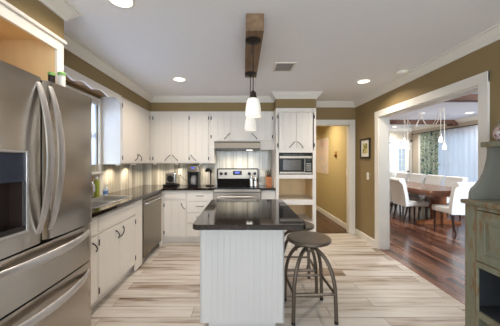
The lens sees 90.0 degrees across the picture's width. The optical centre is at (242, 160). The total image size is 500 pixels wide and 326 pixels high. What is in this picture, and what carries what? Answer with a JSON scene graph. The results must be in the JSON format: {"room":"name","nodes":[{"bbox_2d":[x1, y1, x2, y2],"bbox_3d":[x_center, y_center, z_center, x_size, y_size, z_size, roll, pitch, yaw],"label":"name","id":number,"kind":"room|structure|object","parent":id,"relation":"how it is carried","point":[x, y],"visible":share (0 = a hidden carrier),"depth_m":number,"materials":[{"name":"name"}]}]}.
{"room":"kitchen","nodes":[
{"label":"kitchen","id":0,"kind":"room"},
{"bbox_2d":[66,82,140,186],"bbox_3d":[-1.910,0.140,1.080,0.120,2.440,7.360,0,0,0],"label":"wall","id":1,"kind":"structure","parent":0,"point":[67,83],"depth_m":3.17,"materials":[{"name":"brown paint"}]},
{"bbox_2d":[66,85,104,174],"bbox_3d":[-1.860,-0.307,2.605,0.120,0.955,1.300,0,0,0],"label":"window","id":2,"kind":"structure","parent":1,"relation":"in","point":[93,98],"depth_m":3.19,"materials":[{"name":"white paint"}]},
{"bbox_2d":[92,100,97,164],"bbox_3d":[-1.863,-0.300,2.605,0.029,0.876,1.158,0,0,0],"label":"window blind","id":3,"kind":"object","parent":2,"relation":"attached to","point":[94,103],"visible":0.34,"depth_m":3.13,"materials":[{"name":"white paint"}]},
{"bbox_2d":[100,97,149,163],"bbox_3d":[-1.696,-0.395,3.757,0.309,0.890,1.026,0,0,0],"label":"upper cabinet","id":4,"kind":"object","parent":1,"relation":"attached to","point":[125,126],"visible":0.98,"depth_m":3.31,"materials":[{"name":"beige paint"}]},
{"bbox_2d":[5,0,315,110],"bbox_3d":[-0.340,-0.960,1.020,3.020,0.240,7.240,0,0,0],"label":"wall","id":5,"kind":"structure","parent":0,"point":[34,9],"depth_m":3.06,"materials":[{"name":"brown paint"}]},
{"bbox_2d":[66,75,106,96],"bbox_3d":[-1.720,-0.833,2.502,0.260,0.014,1.475,0,0,0],"label":"trim","id":6,"kind":"structure","parent":5,"relation":"attached to","point":[80,84],"depth_m":2.79,"materials":[{"name":"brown wood"}]},
{"bbox_2d":[64,65,121,102],"bbox_3d":[-1.579,-0.792,2.502,0.018,0.094,1.475,0,0,0],"label":"valance","id":7,"kind":"object","parent":5,"relation":"attached to","point":[72,74],"visible":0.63,"depth_m":2.57,"materials":[{"name":"beige paint"}]},
{"bbox_2d":[38,0,499,106],"bbox_3d":[0.260,-1.032,1.020,3.660,0.095,7.240,0,0,0],"label":"trim","id":8,"kind":"structure","parent":5,"relation":"attached to","point":[64,9],"depth_m":2.96,"materials":[{"name":"white paint"}]},
{"bbox_2d":[91,210,464,325],"bbox_3d":[0.060,1.390,3.140,4.060,0.060,11.720,0,0,0],"label":"floor","id":9,"kind":"structure","parent":0,"point":[374,288],"depth_m":2.56,"materials":[{"name":"beige wood"}]},
{"bbox_2d":[0,0,66,83],"bbox_3d":[-1.547,0.260,1.286,0.606,2.200,0.972,0,0,0],"label":"tall cabinet","id":10,"kind":"object","parent":9,"relation":"on","point":[26,44],"visible":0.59,"depth_m":1.70,"materials":[{"name":"beige paint"}]},
{"bbox_2d":[0,60,91,325],"bbox_3d":[-1.373,0.455,1.293,0.853,1.770,0.840,0,0,0],"label":"refrigerator","id":11,"kind":"object","parent":9,"relation":"on","point":[46,126],"visible":1,"depth_m":1.26,"materials":[{"name":"metal"}]},
{"bbox_2d":[47,72,55,82],"bbox_3d":[-1.225,-0.484,1.600,0.042,0.156,0.042,0,0,0],"label":"jar","id":12,"kind":"object","parent":11,"relation":"on","point":[51,75],"visible":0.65,"depth_m":1.58,"materials":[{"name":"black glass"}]},
{"bbox_2d":[57,72,65,86],"bbox_3d":[-1.178,-0.489,1.625,0.046,0.166,0.045,0,0,0],"label":"canister","id":13,"kind":"object","parent":11,"relation":"on","point":[61,75],"visible":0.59,"depth_m":1.61,"materials":[{"name":"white plastic"}]},
{"bbox_2d":[90,217,97,304],"bbox_3d":[-1.560,0.924,2.005,0.578,0.872,0.480,0,0,0],"label":"base cabinet","id":14,"kind":"object","parent":9,"relation":"on","point":[94,248],"visible":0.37,"depth_m":2.18,"materials":[{"name":"beige paint"}]},
{"bbox_2d":[91,199,141,309],"bbox_3d":[-1.540,0.924,2.744,0.539,0.872,0.993,0,0,0],"label":"base cabinet","id":15,"kind":"object","parent":9,"relation":"on","point":[119,230],"visible":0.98,"depth_m":2.59,"materials":[{"name":"beige paint"}]},
{"bbox_2d":[142,192,162,258],"bbox_3d":[-1.540,0.926,3.623,0.579,0.868,0.723,0,0,0],"label":"dishwasher","id":16,"kind":"object","parent":9,"relation":"on","point":[151,205],"visible":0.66,"depth_m":3.54,"materials":[{"name":"silver metal"}]},
{"bbox_2d":[159,191,162,245],"bbox_3d":[-1.321,0.924,4.037,0.037,0.872,0.095,0,0,0],"label":"filler panel","id":17,"kind":"object","parent":9,"relation":"on","point":[161,241],"visible":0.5,"depth_m":4.05,"materials":[{"name":"beige paint"}]},
{"bbox_2d":[163,190,187,241],"bbox_3d":[-1.388,0.924,4.350,0.922,0.872,0.578,0,0,0],"label":"base cabinet","id":18,"kind":"object","parent":9,"relation":"on","point":[174,201],"visible":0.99,"depth_m":4.09,"materials":[{"name":"beige paint"}]},
{"bbox_2d":[92,185,215,217],"bbox_3d":[-1.161,0.468,3.199,1.362,0.036,2.867,0,0,0],"label":"countertop","id":19,"kind":"structure","parent":18,"relation":"on","point":[137,193],"depth_m":3.52,"materials":[{"name":"stone"}]},
{"bbox_2d":[94,176,99,197],"bbox_3d":[-1.790,0.319,3.060,0.066,0.261,0.066,0,0,0],"label":"dish soap","id":20,"kind":"object","parent":19,"relation":"on","point":[96,182],"visible":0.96,"depth_m":3.04,"materials":[{"name":"plastic"}]},
{"bbox_2d":[103,185,108,195],"bbox_3d":[-1.765,0.380,3.210,0.064,0.139,0.064,0,0,45],"label":"soap bottle","id":21,"kind":"object","parent":19,"relation":"on","point":[105,190],"visible":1,"depth_m":3.19,"materials":[{"name":"white plastic"}]},
{"bbox_2d":[92,196,131,207],"bbox_3d":[-1.579,0.535,2.755,0.382,0.179,0.814,0,0,0],"label":"sink","id":22,"kind":"object","parent":19,"relation":"in","point":[100,201],"visible":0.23,"depth_m":3.00,"materials":[{"name":"metal"}]},
{"bbox_2d":[163,173,179,185],"bbox_3d":[-1.265,0.332,4.410,0.250,0.234,0.180,0,0,0],"label":"countertop appliance","id":23,"kind":"object","parent":19,"relation":"on","point":[170,178],"visible":1,"depth_m":4.35,"materials":[{"name":"black plastic"}]},
{"bbox_2d":[163,184,179,185],"bbox_3d":[-1.265,0.432,4.410,0.250,0.034,0.180,0,0,0],"label":"tray","id":24,"kind":"object","parent":19,"relation":"on","point":[163,184],"depth_m":4.33,"materials":[{"name":"black plastic"}]},
{"bbox_2d":[180,165,200,186],"bbox_3d":[-0.966,0.267,4.451,0.406,0.364,0.348,0,0,0],"label":"coffee maker","id":25,"kind":"object","parent":19,"relation":"on","point":[194,174],"visible":1,"depth_m":4.30,"materials":[{"name":"black plastic"}]},
{"bbox_2d":[205,168,213,185],"bbox_3d":[-0.585,0.291,4.420,0.148,0.315,0.148,0,0,45],"label":"stand","id":26,"kind":"object","parent":19,"relation":"on","point":[206,169],"visible":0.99,"depth_m":4.40,"materials":[{"name":"black plastic"}]},
{"bbox_2d":[187,190,213,241],"bbox_3d":[-0.704,0.924,4.350,0.443,0.872,0.578,0,0,0],"label":"base cabinet","id":27,"kind":"object","parent":9,"relation":"on","point":[197,200],"visible":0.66,"depth_m":4.09,"materials":[{"name":"beige paint"}]},
{"bbox_2d":[214,168,260,198],"bbox_3d":[-0.095,0.753,4.306,0.766,1.214,0.645,0,0,0],"label":"range","id":28,"kind":"object","parent":9,"relation":"on","point":[232,183],"visible":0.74,"depth_m":4.54,"materials":[{"name":"metal"}]},
{"bbox_2d":[214,185,260,188],"bbox_3d":[-0.095,0.454,4.305,0.766,0.023,0.510,0,0,0],"label":"cooktop","id":29,"kind":"object","parent":28,"relation":"in","point":[217,186],"depth_m":4.09,"materials":[{"name":"black glass"}]},
{"bbox_2d":[249,174,252,186],"bbox_3d":[0.140,0.335,4.240,0.072,0.215,0.071,0,0,0],"label":"shaker","id":30,"kind":"object","parent":28,"relation":"on","point":[251,175],"visible":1,"depth_m":4.21,"materials":[{"name":"silver metal"}]},
{"bbox_2d":[254,177,257,186],"bbox_3d":[0.215,0.364,4.240,0.072,0.155,0.071,0,0,0],"label":"shaker","id":31,"kind":"object","parent":28,"relation":"on","point":[255,178],"visible":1,"depth_m":4.22,"materials":[{"name":"silver metal"}]},
{"bbox_2d":[200,230,283,325],"bbox_3d":[-0.007,0.923,2.402,0.658,0.873,0.915,0,0,0],"label":"kitchen island","id":32,"kind":"object","parent":9,"relation":"on","point":[242,271],"visible":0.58,"depth_m":1.95,"materials":[{"name":"paint"}]},
{"bbox_2d":[193,199,305,229],"bbox_3d":[0.044,0.469,2.325,0.805,0.037,1.150,0,0,0],"label":"island countertop","id":33,"kind":"structure","parent":32,"relation":"on","point":[219,214],"depth_m":2.01,"materials":[{"name":"stone"}]},
{"bbox_2d":[260,190,274,198],"bbox_3d":[0.410,0.924,4.364,0.237,0.872,0.549,0,0,0],"label":"base cabinet","id":34,"kind":"object","parent":9,"relation":"on","point":[265,194],"visible":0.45,"depth_m":4.09,"materials":[{"name":"beige paint"}]},
{"bbox_2d":[259,185,275,189],"bbox_3d":[0.410,0.468,4.346,0.237,0.036,0.572,0,0,0],"label":"countertop","id":35,"kind":"structure","parent":34,"relation":"on","point":[263,187],"depth_m":4.17,"materials":[{"name":"stone"}]},
{"bbox_2d":[266,169,271,186],"bbox_3d":[0.455,0.302,4.370,0.090,0.294,0.120,0,0,0],"label":"knife block","id":36,"kind":"object","parent":35,"relation":"on","point":[268,176],"visible":1,"depth_m":4.33,"materials":[{"name":"orange wood"}]},
{"bbox_2d":[272,108,315,244],"bbox_3d":[0.850,0.260,4.305,0.640,2.200,0.668,0,0,0],"label":"tall cabinet","id":37,"kind":"object","parent":9,"relation":"on","point":[294,128],"visible":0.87,"depth_m":4.00,"materials":[{"name":"beige paint"}]},
{"bbox_2d":[279,153,311,173],"bbox_3d":[0.847,0.053,4.192,0.523,0.342,0.456,0,0,0],"label":"microwave","id":38,"kind":"object","parent":37,"relation":"in","point":[289,163],"visible":0.98,"depth_m":4.00,"materials":[{"name":"silver plastic"}]},
{"bbox_2d":[284,221,317,292],"bbox_3d":[0.575,1.023,2.720,0.394,0.674,0.394,0,0,3],"label":"bar stool","id":39,"kind":"object","parent":9,"relation":"on","point":[309,226],"visible":0.24,"depth_m":2.55,"materials":[{"name":"grey metal"}]},
{"bbox_2d":[284,231,338,325],"bbox_3d":[0.592,1.023,2.255,0.394,0.674,0.394,0,0,-2],"label":"bar stool","id":40,"kind":"object","parent":9,"relation":"on","point":[309,240],"visible":0.98,"depth_m":2.16,"materials":[{"name":"grey metal"}]},
{"bbox_2d":[380,249,464,304],"bbox_3d":[2.107,1.388,3.020,0.035,0.064,1.640,0,0,0],"label":"trim","id":41,"kind":"structure","parent":9,"relation":"on","point":[407,266],"depth_m":2.85,"materials":[{"name":"brown wood"}]},
{"bbox_2d":[460,141,499,325],"bbox_3d":[1.859,0.610,1.450,0.413,1.500,0.940,0,0,0],"label":"hutch","id":42,"kind":"object","parent":9,"relation":"on","point":[482,205],"visible":1,"depth_m":1.84,"materials":[{"name":"green paint"}]},
{"bbox_2d":[480,141,499,146],"bbox_3d":[1.940,-0.120,1.452,0.250,0.040,0.925,0,0,0],"label":"shelf","id":43,"kind":"object","parent":42,"relation":"attached to","point":[492,143],"depth_m":1.83,"materials":[{"name":"green paint"}]},
{"bbox_2d":[493,127,499,140],"bbox_3d":[1.915,-0.235,1.820,0.144,0.189,0.144,0,0,0],"label":"candy jar","id":44,"kind":"object","parent":42,"relation":"on","point":[496,133],"visible":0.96,"depth_m":1.82,"materials":[{"name":"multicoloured glass"}]},
{"bbox_2d":[64,0,499,127],"bbox_3d":[2.025,-1.130,3.050,7.990,0.100,11.540,0,0,0],"label":"ceiling","id":45,"kind":"structure","parent":0,"point":[334,45],"depth_m":2.27,"materials":[{"name":"paint"}]},
{"bbox_2d":[108,0,135,8],"bbox_3d":[-0.820,-1.075,1.680,0.180,0.007,0.180,0,0,0],"label":"recessed light","id":46,"kind":"object","parent":45,"relation":"in","point":[126,4],"visible":1,"depth_m":1.71,"materials":[{"name":"white paint"}]},
{"bbox_2d":[173,77,186,80],"bbox_3d":[-0.840,-1.075,3.310,0.180,0.007,0.180,0,0,0],"label":"recessed light","id":47,"kind":"object","parent":45,"relation":"in","point":[174,78],"visible":1,"depth_m":3.31,"materials":[{"name":"white paint"}]},
{"bbox_2d":[245,13,263,77],"bbox_3d":[0.088,-1.014,2.350,0.132,0.129,1.040,0,0,0],"label":"wooden beam","id":48,"kind":"structure","parent":45,"relation":"attached to","point":[254,22],"depth_m":1.92,"materials":[{"name":"brown wood"}]},
{"bbox_2d":[245,71,255,130],"bbox_3d":[0.080,-0.637,2.720,0.126,0.623,0.126,0,0,0],"label":"pendant lamp","id":49,"kind":"object","parent":48,"relation":"hanging from","point":[250,124],"visible":0.77,"depth_m":2.68,"materials":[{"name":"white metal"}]},
{"bbox_2d":[245,36,260,117],"bbox_3d":[0.080,-0.646,1.970,0.126,0.605,0.126,0,0,0],"label":"pendant lamp","id":50,"kind":"object","parent":48,"relation":"hanging from","point":[253,109],"visible":1,"depth_m":1.93,"materials":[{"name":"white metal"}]},
{"bbox_2d":[249,90,256,97],"bbox_3d":[0.080,-0.516,1.970,0.072,0.068,0.072,0,0,0],"label":"socket","id":51,"kind":"object","parent":50,"relation":"attached to","point":[252,94],"depth_m":1.95,"materials":[{"name":"brown metal"}]},
{"bbox_2d":[272,62,296,71],"bbox_3d":[0.470,-1.074,2.880,0.240,0.012,0.280,0,0,0],"label":"ceiling vent","id":52,"kind":"object","parent":45,"relation":"in","point":[278,66],"visible":1,"depth_m":2.85,"materials":[{"name":"white metal"}]},
{"bbox_2d":[357,79,370,83],"bbox_3d":[1.640,-1.075,3.400,0.180,0.007,0.180,0,0,0],"label":"recessed light","id":53,"kind":"object","parent":45,"relation":"in","point":[362,80],"visible":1,"depth_m":3.40,"materials":[{"name":"white paint"}]},
{"bbox_2d":[395,70,407,75],"bbox_3d":[1.930,-1.059,3.040,0.136,0.040,0.136,0,0,0],"label":"smoke detector","id":54,"kind":"object","parent":45,"relation":"attached to","point":[401,72],"visible":1,"depth_m":3.00,"materials":[{"name":"plastic"}]},
{"bbox_2d":[392,107,445,149],"bbox_3d":[4.196,-0.671,6.100,0.159,0.895,1.910,0,0,0],"label":"chandelier","id":55,"kind":"object","parent":45,"relation":"hanging from","point":[422,113],"visible":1,"depth_m":5.85,"materials":[{"name":"white paint"}]},
{"bbox_2d":[390,120,457,125],"bbox_3d":[4.070,-1.045,6.950,3.660,0.150,0.200,0,0,0],"label":"ceiling beam","id":56,"kind":"structure","parent":45,"relation":"attached to","point":[448,122],"depth_m":6.87,"materials":[{"name":"brown wood"}]},
{"bbox_2d":[445,94,477,101],"bbox_3d":[4.070,-1.045,4.270,3.660,0.150,0.200,0,0,0],"label":"ceiling beam","id":57,"kind":"structure","parent":45,"relation":"attached to","point":[471,97],"depth_m":4.19,"materials":[{"name":"brown wood"}]},
{"bbox_2d":[316,107,355,228],"bbox_3d":[0.120,0.140,4.700,3.940,2.440,0.120,0,0,0],"label":"wall","id":58,"kind":"structure","parent":0,"point":[322,113],"depth_m":4.64,"materials":[{"name":"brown paint"}]},
{"bbox_2d":[92,150,271,196],"bbox_3d":[-0.660,0.054,3.210,2.379,0.789,2.860,0,0,0],"label":"wall","id":59,"kind":"structure","parent":58,"relation":"attached to","point":[123,176],"depth_m":4.63,"materials":[{"name":"wood"}]},
{"bbox_2d":[260,170,264,176],"bbox_3d":[0.365,0.240,4.628,0.090,0.116,0.008,0,0,0],"label":"power outlet","id":60,"kind":"object","parent":59,"relation":"attached to","point":[262,172],"visible":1,"depth_m":4.63,"materials":[{"name":"plastic"}]},
{"bbox_2d":[150,111,216,162],"bbox_3d":[-1.040,-0.395,4.427,1.099,0.890,0.411,0,0,0],"label":"upper cabinet","id":61,"kind":"object","parent":58,"relation":"attached to","point":[175,136],"visible":0.98,"depth_m":4.25,"materials":[{"name":"beige paint"}]},
{"bbox_2d":[210,111,273,150],"bbox_3d":[-0.015,-0.512,4.427,1.088,0.655,0.411,0,0,0],"label":"upper cabinet","id":62,"kind":"object","parent":58,"relation":"attached to","point":[225,126],"visible":0.95,"depth_m":4.25,"materials":[{"name":"beige paint"}]},
{"bbox_2d":[214,142,259,150],"bbox_3d":[-0.095,-0.243,4.380,0.760,0.140,0.500,0,0,0],"label":"range hood","id":63,"kind":"object","parent":62,"relation":"attached to","point":[219,146],"visible":1,"depth_m":4.13,"materials":[{"name":"metal"}]},
{"bbox_2d":[316,120,354,233],"bbox_3d":[1.605,0.302,4.689,0.940,2.115,0.142,0,0,0],"label":"trim","id":64,"kind":"structure","parent":58,"relation":"attached to","point":[350,124],"depth_m":4.62,"materials":[{"name":"white paint"}]},
{"bbox_2d":[390,131,412,178],"bbox_3d":[4.025,0.120,8.760,3.750,2.480,0.120,0,0,0],"label":"wall","id":65,"kind":"structure","parent":0,"point":[394,135],"depth_m":8.70,"materials":[{"name":"beige paint"}]},
{"bbox_2d":[390,143,408,180],"bbox_3d":[5.430,0.365,8.694,0.720,1.970,0.113,0,0,0],"label":"door","id":66,"kind":"structure","parent":65,"relation":"in","point":[394,150],"depth_m":8.71,"materials":[{"name":"white paint"}]},
{"bbox_2d":[390,140,411,173],"bbox_3d":[5.430,0.320,8.690,0.900,2.080,0.020,0,0,0],"label":"trim","id":67,"kind":"structure","parent":65,"relation":"attached to","point":[410,141],"depth_m":8.68,"materials":[{"name":"white paint"}]},
{"bbox_2d":[316,40,499,238],"bbox_3d":[2.130,0.140,3.200,0.160,2.440,11.600,0,0,0],"label":"wall","id":68,"kind":"structure","parent":0,"point":[487,58],"depth_m":4.10,"materials":[{"name":"brown paint"}]},
{"bbox_2d":[317,137,327,173],"bbox_3d":[2.047,-0.115,6.475,0.006,0.890,0.950,0,0,0],"label":"poster","id":69,"kind":"object","parent":68,"relation":"attached to","point":[322,144],"visible":1,"depth_m":6.43,"materials":[{"name":"beige paper"}]},
{"bbox_2d":[316,205,345,228],"bbox_3d":[1.425,1.308,6.880,1.250,0.105,4.240,0,0,0],"label":"baseboard","id":70,"kind":"structure","parent":68,"relation":"attached to","point":[341,223],"depth_m":5.71,"materials":[{"name":"white paint"}]},
{"bbox_2d":[355,229,374,246],"bbox_3d":[2.082,1.308,4.277,0.016,0.105,0.683,0,0,0],"label":"baseboard","id":71,"kind":"structure","parent":68,"relation":"attached to","point":[359,233],"depth_m":4.23,"materials":[{"name":"white paint"}]},
{"bbox_2d":[360,138,370,158],"bbox_3d":[2.079,-0.205,4.260,0.022,0.340,0.340,0,0,0],"label":"picture","id":72,"kind":"object","parent":68,"relation":"attached to","point":[365,144],"visible":1,"depth_m":4.24,"materials":[{"name":"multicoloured paper"}]},
{"bbox_2d":[363,143,366,153],"bbox_3d":[2.079,-0.205,4.260,0.002,0.170,0.160,0,0,0],"label":"print","id":73,"kind":"object","parent":72,"relation":"attached to","point":[364,144],"depth_m":4.26},
{"bbox_2d":[374,71,489,248],"bbox_3d":[2.159,0.300,3.020,0.182,2.120,1.830,0,0,0],"label":"trim","id":74,"kind":"structure","parent":68,"relation":"attached to","point":[480,83],"depth_m":3.20,"materials":[{"name":"white paint"}]},
{"bbox_2d":[382,201,464,301],"bbox_3d":[4.072,1.390,4.360,3.895,0.060,8.920,0,0,0],"label":"floor","id":75,"kind":"structure","parent":0,"point":[438,254],"depth_m":3.91,"materials":[{"name":"brown wood"}]},
{"bbox_2d":[390,189,411,215],"bbox_3d":[3.815,0.875,6.360,0.680,0.980,0.500,0,0,0],"label":"dining chair","id":76,"kind":"object","parent":75,"relation":"on","point":[392,203],"visible":0.11,"depth_m":6.16,"materials":[{"name":"beige fabric"}]},
{"bbox_2d":[396,172,410,180],"bbox_3d":[4.885,0.875,8.030,0.680,0.980,0.500,0,0,0],"label":"dining chair","id":77,"kind":"object","parent":75,"relation":"on","point":[403,175],"visible":0.23,"depth_m":7.92,"materials":[{"name":"beige fabric"}]},
{"bbox_2d":[390,177,428,222],"bbox_3d":[3.715,0.875,5.660,0.680,0.980,0.500,0,0,0],"label":"dining chair","id":78,"kind":"object","parent":75,"relation":"on","point":[398,187],"visible":0.9,"depth_m":5.50,"materials":[{"name":"beige fabric"}]},
{"bbox_2d":[394,173,425,207],"bbox_3d":[4.885,0.875,7.350,0.680,0.980,0.500,0,0,0],"label":"dining chair","id":79,"kind":"object","parent":75,"relation":"on","point":[414,177],"visible":0.4,"depth_m":7.27,"materials":[{"name":"beige fabric"}]},
{"bbox_2d":[390,181,460,223],"bbox_3d":[4.205,0.980,6.575,1.050,0.760,3.250,0,0,0],"label":"dining table","id":80,"kind":"object","parent":75,"relation":"on","point":[438,194],"visible":0.3,"depth_m":5.32,"materials":[{"name":"brown wood"}]},
{"bbox_2d":[408,174,444,212],"bbox_3d":[4.885,0.875,6.700,0.680,0.980,0.500,0,0,0],"label":"dining chair","id":81,"kind":"object","parent":75,"relation":"on","point":[430,179],"visible":0.45,"depth_m":6.59,"materials":[{"name":"beige fabric"}]},
{"bbox_2d":[425,176,467,218],"bbox_3d":[4.885,0.875,6.040,0.680,0.980,0.500,0,0,0],"label":"dining chair","id":82,"kind":"object","parent":75,"relation":"on","point":[449,180],"visible":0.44,"depth_m":6.06,"materials":[{"name":"beige fabric"}]},
{"bbox_2d":[432,182,475,234],"bbox_3d":[4.080,0.875,4.775,0.500,0.980,0.680,0,0,0],"label":"dining chair","id":83,"kind":"object","parent":75,"relation":"on","point":[460,190],"visible":0.55,"depth_m":4.58,"materials":[{"name":"beige fabric"}]},
{"bbox_2d":[413,120,477,198],"bbox_3d":[5.960,0.120,4.360,0.120,2.480,8.920,0,0,0],"label":"wall","id":84,"kind":"structure","parent":0,"point":[415,136],"depth_m":8.45,"materials":[{"name":"beige paint"}]},
{"bbox_2d":[418,132,439,173],"bbox_3d":[5.910,0.095,6.125,0.120,1.890,4.570,0,0,0],"label":"window","id":85,"kind":"structure","parent":84,"relation":"in","point":[438,132],"depth_m":8.33,"materials":[{"name":"white paint"}]},
{"bbox_2d":[390,115,477,130],"bbox_3d":[4.065,-1.073,4.300,3.670,0.095,8.800,0,0,0],"label":"trim","id":86,"kind":"structure","parent":84,"relation":"attached to","point":[472,118],"depth_m":7.68,"materials":[{"name":"white paint"}]},
{"bbox_2d":[412,124,477,134],"bbox_3d":[5.775,-0.890,6.150,0.044,0.044,4.784,0,0,0],"label":"curtain rod","id":87,"kind":"object","parent":84,"relation":"attached to","point":[474,124],"visible":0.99,"depth_m":7.02,"materials":[{"name":"brown metal"}]},
{"bbox_2d":[420,131,437,202],"bbox_3d":[5.745,0.233,7.720,0.078,2.215,0.800,0,0,0],"label":"drape","id":88,"kind":"object","parent":87,"relation":"hanging from","point":[429,140],"visible":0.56,"depth_m":7.68,"materials":[{"name":"fabric"}]},
{"bbox_2d":[440,125,477,185],"bbox_3d":[5.800,0.233,5.640,0.047,2.215,3.480,0,0,0],"label":"sheer curtain","id":89,"kind":"object","parent":87,"relation":"hanging from","point":[459,158],"visible":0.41,"depth_m":6.66,"materials":[{"name":"white fabric"}]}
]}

